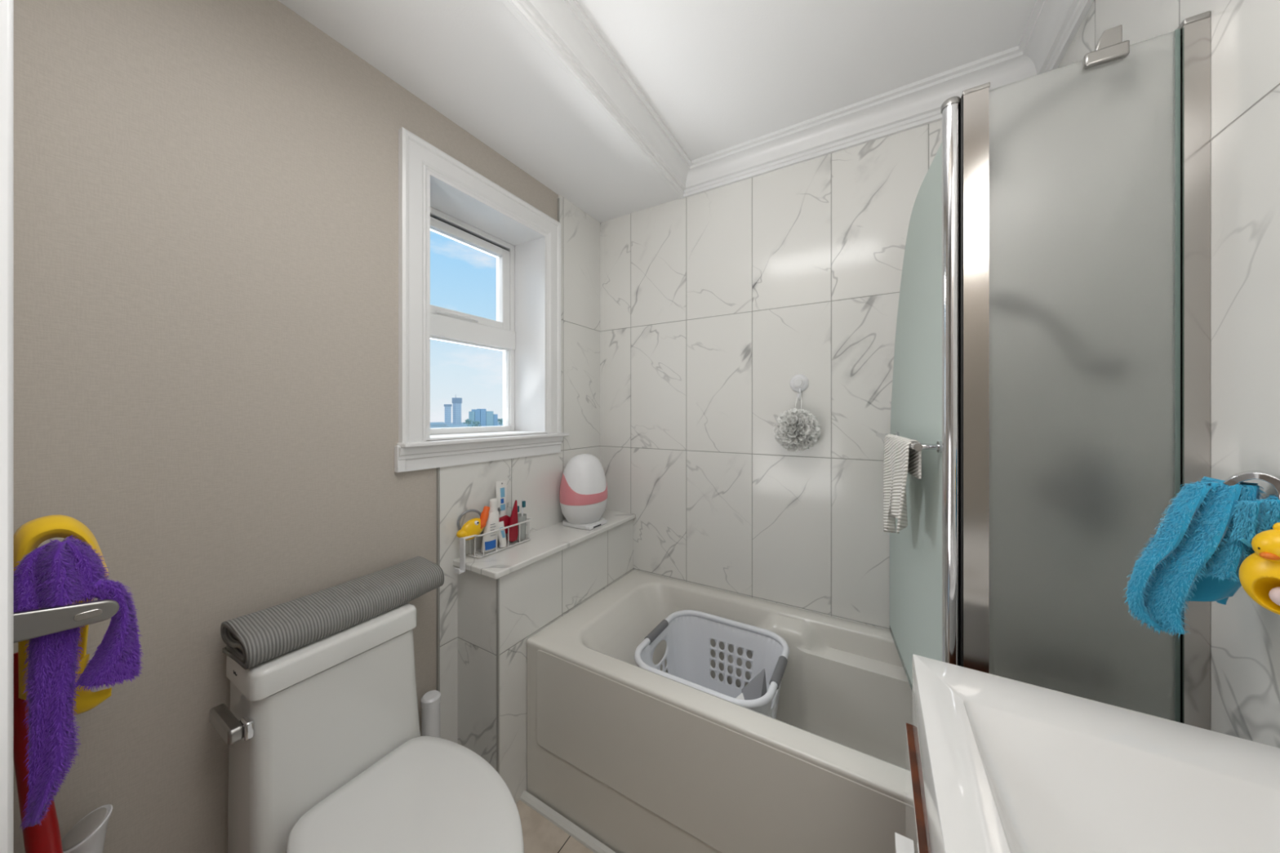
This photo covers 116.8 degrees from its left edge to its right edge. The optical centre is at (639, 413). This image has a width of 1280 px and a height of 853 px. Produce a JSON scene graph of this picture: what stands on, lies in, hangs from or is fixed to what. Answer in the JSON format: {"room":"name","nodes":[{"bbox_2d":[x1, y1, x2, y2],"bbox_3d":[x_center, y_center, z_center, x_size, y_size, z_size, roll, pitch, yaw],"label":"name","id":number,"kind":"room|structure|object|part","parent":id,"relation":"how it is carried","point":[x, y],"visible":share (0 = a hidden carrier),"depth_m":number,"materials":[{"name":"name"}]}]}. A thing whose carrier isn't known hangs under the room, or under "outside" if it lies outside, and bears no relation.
{"room":"bathroom","nodes":[
{"label":"bathroom","id":0,"kind":"room"},
{"bbox_2d":[13,0,558,852],"bbox_3d":[-0.743,0.156,1.444,0.220,2.350,1.920,0,0,31],"label":"wall","id":1,"kind":"structure","parent":0,"point":[206,192],"depth_m":0.86,"materials":[{"name":"beige paint"}]},
{"bbox_2d":[394,127,568,472],"bbox_3d":[-0.642,-0.349,1.582,0.282,1.060,0.756,0,0,31],"label":"window","id":2,"kind":"structure","parent":1,"relation":"in","point":[438,193],"depth_m":1.57,"materials":[{"name":"white paint"}]},
{"bbox_3d":[-0.720,-0.393,1.253,0.033,0.972,0.089,0,0,17],"label":"casing","id":3,"kind":"part","parent":2,"relation":"part of","materials":[{"name":"white paint"}]},
{"bbox_3d":[-0.729,-0.392,1.587,0.018,0.010,0.182,0,0,31],"label":"lock lever","id":4,"kind":"part","parent":2,"relation":"part of","materials":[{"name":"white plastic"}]},
{"bbox_3d":[-0.742,-0.565,1.632,0.046,0.371,0.477,0,0,31],"label":"sash","id":5,"kind":"part","parent":2,"relation":"part of","materials":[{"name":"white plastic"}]},
{"bbox_3d":[-0.741,-0.351,1.631,0.061,0.867,0.527,0,0,31],"label":"frame","id":6,"kind":"part","parent":2,"relation":"part of","materials":[{"name":"white plastic"}]},
{"bbox_3d":[-0.563,-0.838,1.526,0.045,0.082,0.715,0,0,31],"label":"casing","id":7,"kind":"part","parent":2,"relation":"part of","materials":[{"name":"white paint"}]},
{"bbox_3d":[-0.548,0.098,1.530,0.067,0.014,0.748,0,0,31],"label":"sill","id":8,"kind":"part","parent":2,"relation":"part of","materials":[{"name":"white paint"}]},
{"bbox_3d":[-0.399,-0.393,1.795,0.033,0.972,0.089,0,0,44],"label":"casing","id":9,"kind":"part","parent":2,"relation":"part of","materials":[{"name":"white paint"}]},
{"bbox_2d":[421,702,439,737],"bbox_3d":[-0.662,1.123,1.247,0.072,0.415,0.072,0,0,31],"label":"canister","id":10,"kind":"object","parent":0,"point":[430,713],"depth_m":1.23,"materials":[{"name":"white plastic"}]},
{"bbox_2d":[277,0,679,222],"bbox_3d":[-0.441,-1.069,1.260,0.487,0.100,1.688,0,0,31],"label":"ceiling","id":11,"kind":"structure","parent":0,"point":[473,62],"depth_m":1.24,"materials":[{"name":"white paint"}]},
{"bbox_2d":[439,194,599,743],"bbox_3d":[-0.448,0.156,1.718,0.009,2.350,0.908,0,0,31],"label":"tiled wall","id":12,"kind":"structure","parent":0,"point":[535,480],"depth_m":1.79,"materials":[{"name":"tile"}]},
{"bbox_2d":[436,467,439,691],"bbox_3d":[-0.680,0.753,1.325,0.010,1.155,0.004,0,0,31],"label":"trim","id":13,"kind":"structure","parent":12,"relation":"attached to","point":[437,468],"depth_m":1.32,"materials":[{"name":"grey"}]},
{"bbox_2d":[557,198,559,222],"bbox_3d":[-0.379,-0.934,1.832,0.010,0.130,0.004,0,0,31],"label":"trim","id":14,"kind":"structure","parent":12,"relation":"attached to","point":[558,199],"depth_m":1.83,"materials":[{"name":"grey wood"}]},
{"bbox_2d":[453,509,635,803],"bbox_3d":[-0.338,0.920,1.682,0.232,0.822,0.857,0,0,31],"label":"wall ledge","id":15,"kind":"object","parent":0,"point":[507,596],"visible":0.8,"depth_m":1.36,"materials":[{"name":"tile"}]},
{"bbox_2d":[454,517,531,573],"bbox_3d":[-0.544,0.479,1.464,0.075,0.114,0.322,0,0,31],"label":"wire caddy","id":16,"kind":"object","parent":15,"relation":"on","point":[462,540],"visible":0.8,"depth_m":1.40,"materials":[{"name":"white metal"}]},
{"bbox_2d":[457,509,480,529],"bbox_3d":[-0.607,0.386,1.410,0.009,0.085,0.091,0,0,45],"label":"band","id":17,"kind":"object","parent":16,"relation":"in","point":[468,510],"visible":0.49,"depth_m":1.39,"materials":[{"name":"grey plastic"}]},
{"bbox_2d":[456,506,489,539],"bbox_3d":[-0.586,0.388,1.389,0.042,0.105,0.126,0,0,31],"label":"duck","id":18,"kind":"object","parent":16,"relation":"on","point":[474,526],"visible":0.96,"depth_m":1.38,"materials":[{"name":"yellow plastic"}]},
{"bbox_2d":[480,497,498,552],"bbox_3d":[-0.551,0.409,1.449,0.037,0.183,0.075,0,0,31],"label":"lotion bottle","id":19,"kind":"object","parent":16,"relation":"in","point":[492,522],"visible":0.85,"depth_m":1.44,"materials":[{"name":"white plastic"}]},
{"bbox_3d":[-0.527,0.503,1.493,0.069,0.005,0.250,0,0,31],"label":"rail","id":20,"kind":"part","parent":16,"relation":"part of","materials":[{"name":"white metal"}]},
{"bbox_2d":[495,480,506,544],"bbox_3d":[-0.533,0.380,1.515,0.038,0.242,0.040,0,0,-12],"label":"toothpaste tube","id":21,"kind":"object","parent":16,"relation":"in","point":[500,486],"visible":0.52,"depth_m":1.51,"materials":[{"name":"white plastic"}]},
{"bbox_2d":[497,520,506,547],"bbox_3d":[-0.521,0.454,1.476,0.027,0.095,0.047,0,0,31],"label":"tube","id":22,"kind":"object","parent":16,"relation":"in","point":[501,534],"visible":0.94,"depth_m":1.47,"materials":[{"name":"white plastic"}]},
{"bbox_3d":[-0.527,0.427,1.493,0.075,0.007,0.256,0,0,31],"label":"rail","id":23,"kind":"part","parent":16,"relation":"part of","materials":[{"name":"white metal"}]},
{"bbox_2d":[498,500,518,542],"bbox_3d":[-0.506,0.416,1.510,0.028,0.157,0.081,0,0,31],"label":"case","id":24,"kind":"object","parent":16,"relation":"in","point":[513,519],"visible":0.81,"depth_m":1.51,"materials":[{"name":"red plastic"}]},
{"bbox_3d":[-0.492,0.416,1.522,0.016,0.157,0.046,0,0,31],"label":"blade","id":25,"kind":"part","parent":24,"relation":"part of","materials":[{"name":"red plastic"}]},
{"bbox_2d":[516,513,526,540],"bbox_3d":[-0.480,0.453,1.569,0.054,0.095,0.054,0,0,31],"label":"toothbrush cup","id":26,"kind":"object","parent":16,"relation":"in","point":[522,526],"visible":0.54,"depth_m":1.55,"materials":[{"name":"grey"}]},
{"bbox_2d":[521,499,525,516],"bbox_3d":[-0.469,0.420,1.571,0.019,0.147,0.017,0,0,31],"label":"toothbrush","id":27,"kind":"object","parent":26,"relation":"in","point":[523,503],"visible":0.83,"depth_m":1.57,"materials":[{"name":"white plastic"}]},
{"bbox_2d":[559,453,607,530],"bbox_3d":[-0.259,0.347,1.813,0.211,0.323,0.234,0,0,31],"label":"appliance","id":28,"kind":"object","parent":15,"relation":"on","point":[583,493],"visible":1,"depth_m":1.73,"materials":[{"name":"white plastic"}]},
{"bbox_2d":[585,520,606,530],"bbox_3d":[-0.197,0.500,1.771,0.028,0.016,0.130,0,0,31],"label":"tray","id":29,"kind":"object","parent":15,"relation":"on","point":[589,525],"depth_m":1.75,"materials":[{"name":"white plastic"}]},
{"bbox_2d":[515,800,594,852],"bbox_3d":[-0.110,1.381,0.255,2.320,0.100,3.320,0,0,31],"label":"floor","id":30,"kind":"structure","parent":0,"point":[540,835],"depth_m":1.24,"materials":[{"name":"beige tile"}]},
{"bbox_2d":[13,652,63,852],"bbox_3d":[-0.904,0.853,0.639,0.145,0.955,0.084,0,0,12],"label":"mop","id":31,"kind":"object","parent":30,"relation":"on","point":[46,838],"visible":0.46,"depth_m":0.62,"materials":[{"name":"red plastic"}]},
{"bbox_2d":[61,804,112,852],"bbox_3d":[-0.986,1.026,0.700,0.104,0.608,0.104,0,0,31],"label":"trash can","id":32,"kind":"object","parent":30,"relation":"on","point":[88,834],"visible":0.88,"depth_m":0.69,"materials":[{"name":"white plastic"}]},
{"bbox_2d":[209,602,524,852],"bbox_3d":[-0.547,0.929,0.850,0.710,0.803,0.398,0,0,31],"label":"toilet","id":33,"kind":"object","parent":30,"relation":"on","point":[328,753],"visible":0.94,"depth_m":0.86,"materials":[{"name":"white ceramic"}]},
{"bbox_3d":[-0.857,0.642,0.815,0.128,0.031,0.022,0,0,31],"label":"lever arm","id":34,"kind":"part","parent":33,"relation":"part of","materials":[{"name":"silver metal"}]},
{"bbox_3d":[-0.804,0.643,0.805,0.034,0.036,0.016,0,0,31],"label":"flush lever","id":35,"kind":"part","parent":33,"relation":"part of","materials":[{"name":"silver metal"}]},
{"bbox_3d":[-0.772,0.557,0.985,0.185,0.058,0.340,0,0,31],"label":"tank lid","id":36,"kind":"part","parent":33,"relation":"part of","materials":[{"name":"white ceramic"}]},
{"bbox_3d":[-0.764,0.950,0.990,0.194,0.722,0.355,0,0,31],"label":"tank","id":37,"kind":"part","parent":33,"relation":"part of","materials":[{"name":"white ceramic"}]},
{"bbox_2d":[220,556,444,669],"bbox_3d":[-0.752,0.488,1.021,0.148,0.084,0.439,0,0,29],"label":"bath mat","id":38,"kind":"object","parent":33,"relation":"on","point":[257,637],"visible":1,"depth_m":0.94,"materials":[{"name":"grey fabric"}]},
{"bbox_3d":[-0.452,0.866,0.816,0.511,0.026,0.359,0,0,31],"label":"seat lid","id":39,"kind":"part","parent":33,"relation":"part of","materials":[{"name":"white plastic"}]},
{"bbox_2d":[421,689,440,737],"bbox_3d":[-0.662,1.110,1.247,0.072,0.440,0.072,0,0,31],"label":"toilet brush","id":40,"kind":"object","parent":30,"relation":"on","point":[430,700],"visible":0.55,"depth_m":1.23,"materials":[{"name":"white plastic"}]},
{"bbox_2d":[520,790,616,852],"bbox_3d":[0.066,1.323,1.085,1.103,0.016,0.022,0,0,31],"label":"trim","id":41,"kind":"structure","parent":30,"relation":"on","point":[573,830],"depth_m":1.26,"materials":[{"name":"white wood"}]},
{"bbox_2d":[526,569,912,852],"bbox_3d":[0.434,1.061,1.302,1.512,0.540,0.722,0,0,31],"label":"bathtub","id":42,"kind":"object","parent":30,"relation":"on","point":[641,760],"visible":0.66,"depth_m":1.20,"materials":[{"name":"white ceramic"}]},
{"bbox_2d":[634,609,789,719],"bbox_3d":[0.256,1.006,1.386,0.478,0.373,0.440,0,0,31],"label":"laundry basket","id":43,"kind":"object","parent":42,"relation":"in","point":[687,634],"visible":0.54,"depth_m":1.54,"materials":[{"name":"white plastic"}]},
{"bbox_2d":[735,692,744,699],"bbox_3d":[0.306,1.028,1.221,0.073,0.276,0.039,0,0,-32],"label":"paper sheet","id":44,"kind":"object","parent":43,"relation":"in","point":[740,696],"visible":0.09,"depth_m":1.24,"materials":[{"name":"white paper"}]},
{"bbox_2d":[742,668,766,699],"bbox_3d":[0.363,0.936,1.279,0.067,0.151,0.147,0,0,31],"label":"folded cloth","id":45,"kind":"object","parent":43,"relation":"in","point":[756,688],"visible":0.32,"depth_m":1.30,"materials":[{"name":"grey fabric"}]},
{"bbox_3d":[0.261,0.970,0.989,1.430,0.330,0.007,0,0,31],"label":"apron panel","id":46,"kind":"part","parent":42,"relation":"part of","materials":[{"name":"white ceramic"}]},
{"bbox_2d":[875,10,1210,730],"bbox_3d":[0.760,0.054,1.030,0.325,1.470,0.804,0,0,-1],"label":"screen","id":47,"kind":"object","parent":42,"relation":"on","point":[1051,379],"visible":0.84,"depth_m":0.73,"materials":[{"name":"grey glass"}]},
{"bbox_2d":[883,434,921,533],"bbox_3d":[0.676,0.200,1.034,0.039,0.279,0.300,0,0,23],"label":"cloth","id":48,"kind":"object","parent":47,"relation":"hanging from","point":[899,460],"visible":0.99,"depth_m":1.00,"materials":[{"name":"white fabric"}]},
{"bbox_3d":[0.779,0.088,1.126,0.008,1.366,0.668,0,0,23],"label":"swing panel","id":49,"kind":"part","parent":47,"relation":"part of","materials":[{"name":"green glass"}]},
{"bbox_3d":[0.639,0.081,0.810,0.029,1.416,0.029,0,0,31],"label":"post","id":50,"kind":"part","parent":47,"relation":"part of","materials":[{"name":"silver metal"}]},
{"bbox_3d":[0.784,0.069,0.724,0.260,1.412,0.008,0,0,31],"label":"fixed panel","id":51,"kind":"part","parent":47,"relation":"part of","materials":[{"name":"grey glass"}]},
{"bbox_3d":[0.833,-0.661,0.703,0.034,0.040,0.012,0,0,31],"label":"clip arm","id":52,"kind":"part","parent":47,"relation":"part of","materials":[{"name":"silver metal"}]},
{"bbox_2d":[894,723,928,852],"bbox_3d":[0.446,0.945,0.272,0.438,0.772,0.796,0,0,31],"label":"vanity cabinet","id":53,"kind":"object","parent":30,"relation":"on","point":[914,841],"visible":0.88,"depth_m":0.59,"materials":[{"name":"brown wood"}]},
{"bbox_3d":[0.330,0.643,0.484,0.022,0.096,0.164,0,0,31],"label":"handle","id":54,"kind":"part","parent":53,"relation":"part of","materials":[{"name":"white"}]},
{"bbox_3d":[0.279,0.889,0.371,0.002,0.654,0.796,0,0,31],"label":"gloss panel","id":55,"kind":"part","parent":53,"relation":"part of","materials":[{"name":"white paint"}]},
{"bbox_3d":[0.284,0.888,0.368,0.012,0.656,0.796,0,0,31],"label":"drawer","id":56,"kind":"part","parent":53,"relation":"part of","materials":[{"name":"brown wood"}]},
{"bbox_2d":[912,653,1279,852],"bbox_3d":[0.461,0.495,0.263,0.404,0.128,0.796,0,0,31],"label":"sink","id":57,"kind":"object","parent":53,"relation":"in","point":[1005,765],"visible":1,"depth_m":0.49,"materials":[{"name":"white ceramic"}]},
{"bbox_2d":[600,120,942,630],"bbox_3d":[0.512,0.106,1.746,2.070,2.450,0.120,0,0,31],"label":"wall","id":58,"kind":"structure","parent":0,"point":[712,301],"depth_m":1.68,"materials":[{"name":"tile"}]},
{"bbox_2d":[499,0,691,199],"bbox_3d":[-0.195,-1.067,1.114,0.085,0.105,1.688,0,0,31],"label":"trim","id":59,"kind":"structure","parent":58,"relation":"attached to","point":[563,25],"depth_m":1.25,"materials":[{"name":"white paint"}]},
{"bbox_2d":[789,374,808,400],"bbox_3d":[0.632,-0.104,1.574,0.072,0.108,0.052,0,0,31],"label":"hook","id":60,"kind":"object","parent":58,"relation":"attached to","point":[798,383],"visible":1,"depth_m":1.57,"materials":[{"name":"white plastic"}]},
{"bbox_2d":[773,395,821,452],"bbox_3d":[0.607,0.039,1.527,0.173,0.222,0.172,0,0,-34],"label":"bath puff","id":61,"kind":"object","parent":60,"relation":"hanging from","point":[795,429],"visible":1,"depth_m":1.48,"materials":[{"name":"white"}]},
{"bbox_3d":[0.627,-0.029,1.558,0.024,0.085,0.021,0,0,31],"label":"cord","id":62,"kind":"part","parent":61,"relation":"part of","materials":[{"name":"white fabric"}]},
{"bbox_2d":[789,374,808,391],"bbox_3d":[0.639,-0.122,1.585,0.072,0.072,0.026,0,0,31],"label":"cup","id":63,"kind":"object","parent":60,"relation":"on","point":[798,383],"depth_m":1.58,"materials":[{"name":"white plastic"}]},
{"bbox_3d":[0.634,-0.075,1.566,0.009,0.049,0.039,0,0,33],"label":"hook arm","id":64,"kind":"part","parent":60,"relation":"part of","materials":[{"name":"white plastic"}]},
{"bbox_2d":[682,45,1036,198],"bbox_3d":[0.712,-1.067,1.508,1.243,0.105,0.085,0,0,31],"label":"trim","id":65,"kind":"structure","parent":58,"relation":"attached to","point":[917,104],"depth_m":1.46,"materials":[{"name":"white paint"}]},
{"bbox_2d":[576,0,1036,160],"bbox_3d":[0.203,-1.169,0.883,2.420,0.100,1.920,0,0,31],"label":"ceiling","id":66,"kind":"structure","parent":0,"point":[720,75],"depth_m":1.21,"materials":[{"name":"white paint"}]},
{"bbox_2d":[1057,0,1279,747],"bbox_3d":[0.861,0.106,0.423,0.120,2.450,1.800,0,0,31],"label":"wall","id":67,"kind":"structure","parent":0,"point":[1245,34],"depth_m":0.58,"materials":[{"name":"tile"}]},
{"bbox_2d":[1018,0,1093,75],"bbox_3d":[0.801,-1.067,0.523,0.085,0.105,1.688,0,0,31],"label":"trim","id":68,"kind":"structure","parent":67,"relation":"attached to","point":[1052,25],"depth_m":1.10,"materials":[{"name":"white paint"}]},
{"bbox_2d":[1222,470,1279,499],"bbox_3d":[0.829,0.119,0.524,0.053,0.084,0.060,0,0,-33],"label":"towel ring","id":69,"kind":"object","parent":67,"relation":"attached to","point":[1236,478],"visible":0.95,"depth_m":0.52,"materials":[{"name":"silver metal"}]},
{"bbox_2d":[1123,475,1279,636],"bbox_3d":[0.797,0.210,0.563,0.076,0.235,0.138,0,0,-40],"label":"towel","id":70,"kind":"object","parent":69,"relation":"hanging from","point":[1197,552],"visible":0.92,"depth_m":0.56,"materials":[{"name":"blue fabric"}]},
{"bbox_2d":[1239,522,1279,614],"bbox_3d":[0.783,0.189,0.473,0.067,0.113,0.061,0,0,31],"label":"rubber duck","id":71,"kind":"object","parent":67,"relation":"attached to","point":[1260,572],"visible":0.98,"depth_m":0.48,"materials":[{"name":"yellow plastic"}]},
{"bbox_2d":[1268,586,1279,605],"bbox_3d":[0.769,0.219,0.468,0.025,0.025,0.020,0,0,31],"label":"soap","id":72,"kind":"object","parent":71,"relation":"in","point":[1274,593],"visible":1,"depth_m":0.47,"materials":[{"name":"pink"}]},
{"bbox_3d":[-0.417,0.106,0.199,1.850,2.450,0.112,0,0,31],"label":"wall","id":73,"kind":"structure","parent":0,"visible":0},
{"bbox_2d":[0,0,13,852],"bbox_3d":[-0.376,0.191,0.174,1.155,2.280,0.130,0,0,31],"label":"door","id":74,"kind":"structure","parent":73,"relation":"in","point":[6,6],"depth_m":0.47,"materials":[{"name":"white paint"}]},
{"bbox_2d":[13,599,119,643],"bbox_3d":[-0.840,0.294,0.574,0.068,0.068,0.099,0,0,31],"label":"towel hook","id":75,"kind":"object","parent":73,"relation":"attached to","point":[36,623],"visible":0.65,"depth_m":0.57,"materials":[{"name":"metal"}]},
{"bbox_2d":[13,515,111,715],"bbox_3d":[-0.903,0.315,0.620,0.068,0.312,0.097,0,0,31],"label":"seat","id":76,"kind":"object","parent":75,"relation":"hanging from","point":[33,533],"visible":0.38,"depth_m":0.61,"materials":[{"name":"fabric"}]},
{"bbox_2d":[13,534,143,833],"bbox_3d":[-0.859,0.391,0.602,0.065,0.406,0.123,0,0,24],"label":"towel","id":77,"kind":"object","parent":75,"relation":"hanging from","point":[55,573],"visible":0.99,"depth_m":0.58,"materials":[{"name":"purple fabric"}]},
{"label":"outside","id":78,"kind":"structure","parent":0,"visible":0},
{"bbox_2d":[451,422,502,426],"bbox_3d":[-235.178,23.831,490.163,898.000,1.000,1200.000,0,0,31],"label":"ground","id":79,"kind":"structure","parent":78,"point":[498,422],"depth_m":859.46,"materials":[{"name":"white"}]},
{"bbox_2d":[430,422,447,427],"bbox_3d":[-155.621,15.031,298.845,12.000,16.600,13.000,0,0,31],"label":"building","id":80,"kind":"structure","parent":79,"relation":"on","point":[433,424],"depth_m":296.30,"materials":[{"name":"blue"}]},
{"bbox_2d":[444,404,452,424],"bbox_3d":[-158.971,7.931,325.941,4.200,30.800,4.400,0,0,31],"label":"tower block","id":81,"kind":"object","parent":79,"relation":"on","point":[447,406],"visible":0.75,"depth_m":324.67,"materials":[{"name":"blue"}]},
{"bbox_2d":[441,424,467,427],"bbox_3d":[-135.932,15.781,288.916,12.000,15.100,14.000,0,0,31],"label":"building","id":82,"kind":"structure","parent":79,"relation":"on","point":[446,425],"depth_m":285.12,"materials":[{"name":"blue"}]},
{"bbox_2d":[452,394,462,424],"bbox_3d":[-154.930,3.531,333.543,5.000,39.600,6.000,0,0,31],"label":"tower block","id":83,"kind":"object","parent":79,"relation":"on","point":[456,402],"visible":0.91,"depth_m":331.76,"materials":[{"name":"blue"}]},
{"bbox_2d":[463,418,471,426],"bbox_3d":[-146.506,13.977,335.829,5.428,18.708,6.771,0,0,31],"label":"tree","id":84,"kind":"object","parent":79,"relation":"on","point":[467,420],"visible":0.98,"depth_m":335.18,"materials":[{"name":"green plant"}]},
{"bbox_2d":[468,411,474,426],"bbox_3d":[-147.879,10.831,346.220,5.000,25.000,2.200,0,0,31],"label":"office block","id":85,"kind":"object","parent":79,"relation":"on","point":[471,414],"visible":0.57,"depth_m":345.23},
{"bbox_2d":[471,408,479,426],"bbox_3d":[-145.763,9.881,349.790,5.000,26.900,5.100,0,0,31],"label":"office block","id":86,"kind":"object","parent":79,"relation":"on","point":[477,411],"visible":0.43,"depth_m":348.02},
{"bbox_2d":[471,420,481,426],"bbox_3d":[-140.330,14.814,338.312,5.478,17.034,6.752,0,0,31],"label":"tree","id":87,"kind":"object","parent":79,"relation":"on","point":[477,423],"visible":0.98,"depth_m":336.98,"materials":[{"name":"green plant"}]},
{"bbox_2d":[480,408,485,426],"bbox_3d":[-142.754,9.631,354.865,5.000,27.400,5.700,0,0,31],"label":"office block","id":88,"kind":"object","parent":79,"relation":"on","point":[482,411],"visible":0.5,"depth_m":353.15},
{"bbox_2d":[485,411,493,426],"bbox_3d":[-139.133,10.631,360.972,5.000,25.400,7.500,0,0,31],"label":"office block","id":89,"kind":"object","parent":79,"relation":"on","point":[489,415],"visible":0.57,"depth_m":359.15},
{"bbox_2d":[493,413,497,426],"bbox_3d":[-135.869,12.031,366.477,5.000,22.600,4.300,0,0,31],"label":"office block","id":90,"kind":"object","parent":79,"relation":"on","point":[495,415],"visible":0.29,"depth_m":364.94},
{"bbox_2d":[497,418,502,426],"bbox_3d":[-130.806,14.061,370.720,5.928,18.540,7.361,0,0,31],"label":"tree","id":91,"kind":"object","parent":79,"relation":"on","point":[500,420],"visible":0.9,"depth_m":368.34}
]}

